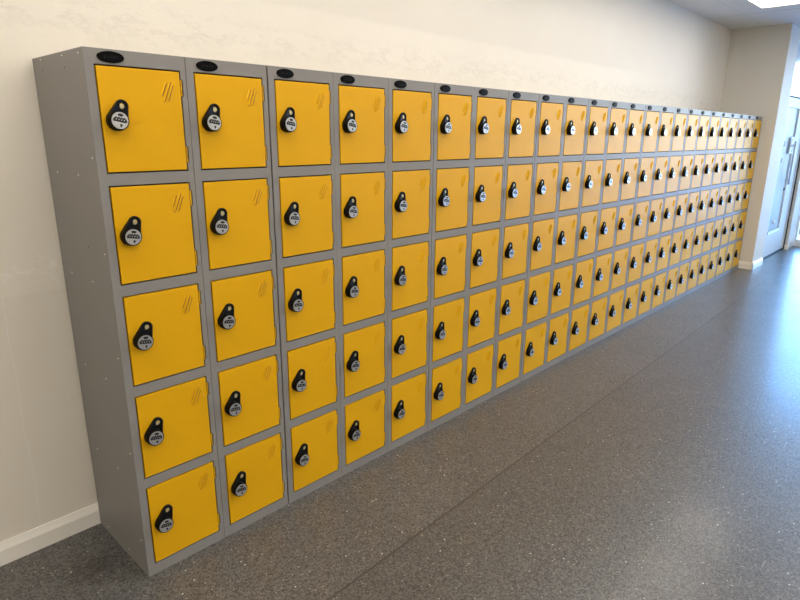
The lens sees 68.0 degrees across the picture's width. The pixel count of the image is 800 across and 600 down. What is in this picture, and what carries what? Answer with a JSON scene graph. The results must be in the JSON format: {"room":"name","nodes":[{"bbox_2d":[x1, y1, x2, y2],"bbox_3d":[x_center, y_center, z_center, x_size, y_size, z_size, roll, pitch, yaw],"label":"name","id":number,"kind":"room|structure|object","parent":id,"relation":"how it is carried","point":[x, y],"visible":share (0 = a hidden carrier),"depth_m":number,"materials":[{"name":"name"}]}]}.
{"room":"school corridor","nodes":[
{"label":"school corridor","id":0,"kind":"room"},
{"bbox_2d":[0,0,731,541],"bbox_3d":[-0.124,-0.737,3.279,0.120,2.738,11.335,15,21,41],"label":"wall","id":1,"kind":"structure","parent":0,"point":[649,52],"depth_m":2.41,"materials":[{"name":"beige paint"}]},
{"bbox_2d":[0,502,100,566],"bbox_3d":[-0.084,0.553,3.589,0.016,0.088,11.335,15,21,41],"label":"baseboard","id":2,"kind":"structure","parent":1,"relation":"attached to","point":[16,547],"depth_m":2.29,"materials":[{"name":"white paint"}]},
{"bbox_2d":[0,246,799,599],"bbox_3d":[1.603,0.646,3.646,7.900,0.100,13.700,15,21,41],"label":"floor","id":3,"kind":"structure","parent":0,"point":[658,459],"depth_m":2.61,"materials":[{"name":"plastic"}]},
{"bbox_2d":[32,46,224,576],"bbox_3d":[-0.940,0.077,2.137,0.475,1.771,0.305,15,21,41],"label":"locker","id":4,"kind":"object","parent":3,"relation":"on","point":[116,123],"visible":1,"depth_m":1.97,"materials":[{"name":"yellow metal"}]},
{"bbox_2d":[184,57,287,536],"bbox_3d":[-0.730,0.018,2.351,0.475,1.771,0.303,15,21,41],"label":"locker","id":5,"kind":"object","parent":3,"relation":"on","point":[228,101],"visible":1,"depth_m":2.17,"materials":[{"name":"yellow metal"}]},
{"bbox_2d":[266,65,341,503],"bbox_3d":[-0.518,-0.040,2.566,0.475,1.771,0.299,15,21,41],"label":"locker","id":6,"kind":"object","parent":3,"relation":"on","point":[300,101],"visible":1,"depth_m":2.39,"materials":[{"name":"yellow metal"}]},
{"bbox_2d":[333,72,387,475],"bbox_3d":[-0.310,-0.097,2.779,0.475,1.771,0.303,15,21,41],"label":"locker","id":7,"kind":"object","parent":3,"relation":"on","point":[360,102],"visible":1,"depth_m":2.61,"materials":[{"name":"yellow metal"}]},
{"bbox_2d":[387,78,434,451],"bbox_3d":[-0.100,-0.155,2.992,0.475,1.771,0.303,15,21,41],"label":"locker","id":8,"kind":"object","parent":3,"relation":"on","point":[410,102],"visible":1,"depth_m":2.83,"materials":[{"name":"yellow metal"}]},
{"bbox_2d":[427,83,474,430],"bbox_3d":[0.111,-0.213,3.206,0.475,1.771,0.302,15,21,41],"label":"locker","id":9,"kind":"object","parent":3,"relation":"on","point":[453,104],"visible":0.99,"depth_m":3.04,"materials":[{"name":"yellow metal"}]},
{"bbox_2d":[462,87,508,412],"bbox_3d":[0.319,-0.271,3.420,0.475,1.771,0.303,15,21,41],"label":"locker","id":10,"kind":"object","parent":3,"relation":"on","point":[490,114],"visible":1,"depth_m":3.25,"materials":[{"name":"yellow metal"}]},
{"bbox_2d":[493,90,538,396],"bbox_3d":[0.530,-0.329,3.633,0.475,1.771,0.303,15,21,41],"label":"locker","id":11,"kind":"object","parent":3,"relation":"on","point":[522,116],"visible":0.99,"depth_m":3.47,"materials":[{"name":"yellow metal"}]},
{"bbox_2d":[520,93,565,381],"bbox_3d":[0.741,-0.387,3.847,0.475,1.771,0.301,15,21,41],"label":"locker","id":12,"kind":"object","parent":3,"relation":"on","point":[550,119],"visible":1,"depth_m":3.68,"materials":[{"name":"yellow metal"}]},
{"bbox_2d":[544,96,588,369],"bbox_3d":[0.949,-0.445,4.060,0.475,1.771,0.303,15,21,41],"label":"locker","id":13,"kind":"object","parent":3,"relation":"on","point":[576,108],"visible":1,"depth_m":3.90,"materials":[{"name":"yellow metal"}]},
{"bbox_2d":[566,99,609,357],"bbox_3d":[1.160,-0.502,4.273,0.475,1.771,0.303,15,21,41],"label":"locker","id":14,"kind":"object","parent":3,"relation":"on","point":[598,110],"visible":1,"depth_m":4.11,"materials":[{"name":"yellow metal"}]},
{"bbox_2d":[586,101,628,347],"bbox_3d":[1.369,-0.560,4.488,0.475,1.771,0.302,15,21,41],"label":"locker","id":15,"kind":"object","parent":3,"relation":"on","point":[618,111],"visible":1,"depth_m":4.33,"materials":[{"name":"yellow metal"}]},
{"bbox_2d":[604,103,645,337],"bbox_3d":[1.579,-0.618,4.701,0.475,1.771,0.303,15,21,41],"label":"locker","id":16,"kind":"object","parent":3,"relation":"on","point":[636,112],"visible":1,"depth_m":4.54,"materials":[{"name":"yellow metal"}]},
{"bbox_2d":[621,104,660,328],"bbox_3d":[1.789,-0.676,4.914,0.475,1.771,0.303,15,21,41],"label":"locker","id":17,"kind":"object","parent":3,"relation":"on","point":[652,112],"visible":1,"depth_m":4.75,"materials":[{"name":"yellow metal"}]},
{"bbox_2d":[636,106,675,320],"bbox_3d":[1.999,-0.734,5.129,0.475,1.771,0.301,15,21,41],"label":"locker","id":18,"kind":"object","parent":3,"relation":"on","point":[667,115],"visible":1,"depth_m":4.97,"materials":[{"name":"yellow metal"}]},
{"bbox_2d":[650,108,687,313],"bbox_3d":[2.208,-0.792,5.342,0.475,1.771,0.303,15,21,41],"label":"locker","id":19,"kind":"object","parent":3,"relation":"on","point":[681,114],"visible":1,"depth_m":5.18,"materials":[{"name":"yellow metal"}]},
{"bbox_2d":[663,109,699,306],"bbox_3d":[2.419,-0.850,5.556,0.475,1.771,0.301,15,21,41],"label":"locker","id":20,"kind":"object","parent":3,"relation":"on","point":[692,124],"visible":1,"depth_m":5.40,"materials":[{"name":"yellow metal"}]},
{"bbox_2d":[675,110,710,300],"bbox_3d":[2.628,-0.908,5.769,0.475,1.771,0.303,15,21,41],"label":"locker","id":21,"kind":"object","parent":3,"relation":"on","point":[704,119],"visible":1,"depth_m":5.61,"materials":[{"name":"yellow metal"}]},
{"bbox_2d":[685,111,721,295],"bbox_3d":[2.839,-0.965,5.983,0.475,1.771,0.302,15,21,41],"label":"locker","id":22,"kind":"object","parent":3,"relation":"on","point":[715,118],"visible":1,"depth_m":5.82,"materials":[{"name":"yellow metal"}]},
{"bbox_2d":[696,112,730,289],"bbox_3d":[3.048,-1.023,6.196,0.475,1.771,0.303,15,21,41],"label":"locker","id":23,"kind":"object","parent":3,"relation":"on","point":[725,117],"visible":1,"depth_m":6.04,"materials":[{"name":"yellow metal"}]},
{"bbox_2d":[705,113,739,284],"bbox_3d":[3.257,-1.081,6.410,0.475,1.771,0.303,15,21,41],"label":"locker","id":24,"kind":"object","parent":3,"relation":"on","point":[734,118],"visible":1,"depth_m":6.25,"materials":[{"name":"yellow metal"}]},
{"bbox_2d":[714,114,747,279],"bbox_3d":[3.468,-1.139,6.623,0.475,1.771,0.303,15,21,41],"label":"locker","id":25,"kind":"object","parent":3,"relation":"on","point":[741,129],"visible":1,"depth_m":6.46,"materials":[{"name":"yellow metal"}]},
{"bbox_2d":[723,115,754,275],"bbox_3d":[3.678,-1.197,6.838,0.475,1.771,0.301,15,21,41],"label":"locker","id":26,"kind":"object","parent":3,"relation":"on","point":[751,119],"visible":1,"depth_m":6.68,"materials":[{"name":"yellow metal"}]},
{"bbox_2d":[731,116,762,270],"bbox_3d":[3.887,-1.255,7.051,0.475,1.771,0.303,15,21,41],"label":"locker","id":27,"kind":"object","parent":3,"relation":"on","point":[758,119],"visible":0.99,"depth_m":6.89,"materials":[{"name":"yellow metal"}]},
{"bbox_2d":[666,0,799,28],"bbox_3d":[1.623,-2.097,2.883,7.900,0.120,13.700,15,21,41],"label":"ceiling","id":28,"kind":"structure","parent":0,"point":[732,14],"depth_m":5.92,"materials":[{"name":"paint"}]},
{"bbox_2d":[747,0,799,8],"bbox_3d":[3.450,-2.673,5.251,0.600,0.014,0.600,15,21,41],"label":"recessed light","id":29,"kind":"object","parent":28,"relation":"in","point":[759,3],"visible":1,"depth_m":5.43,"materials":[{"name":"white paint"}]},
{"bbox_2d":[720,23,799,261],"bbox_3d":[4.151,-1.799,7.209,0.721,2.738,0.455,15,21,41],"label":"wall","id":30,"kind":"structure","parent":0,"point":[761,62],"depth_m":6.83,"materials":[{"name":"beige paint"}]},
{"bbox_2d":[738,261,753,269],"bbox_3d":[4.051,-0.459,7.333,0.555,0.088,0.016,15,21,41],"label":"baseboard","id":31,"kind":"structure","parent":30,"relation":"attached to","point":[742,264],"depth_m":7.20,"materials":[{"name":"white paint"}]},
{"bbox_2d":[751,257,762,269],"bbox_3d":[4.403,-0.451,7.314,0.016,0.088,0.471,15,21,41],"label":"baseboard","id":32,"kind":"structure","parent":30,"relation":"attached to","point":[758,262],"depth_m":7.29,"materials":[{"name":"white paint"}]},
{"bbox_2d":[785,164,799,247],"bbox_3d":[5.590,-2.102,8.336,0.239,2.738,0.400,15,21,41],"label":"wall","id":33,"kind":"structure","parent":0,"point":[794,214],"depth_m":8.42,"materials":[{"name":"beige paint"}]},
{"bbox_2d":[762,41,799,259],"bbox_3d":[5.006,-1.920,7.666,0.128,2.738,1.410,15,21,41],"label":"door","id":34,"kind":"structure","parent":33,"relation":"in","point":[789,158],"depth_m":7.81,"materials":[{"name":"white"}]},
{"bbox_2d":[793,212,799,246],"bbox_3d":[7.457,-1.702,6.946,4.461,2.738,0.070,15,21,41],"label":"window","id":35,"kind":"structure","parent":33,"relation":"in","point":[796,241],"depth_m":8.71,"materials":[{"name":"glass"}]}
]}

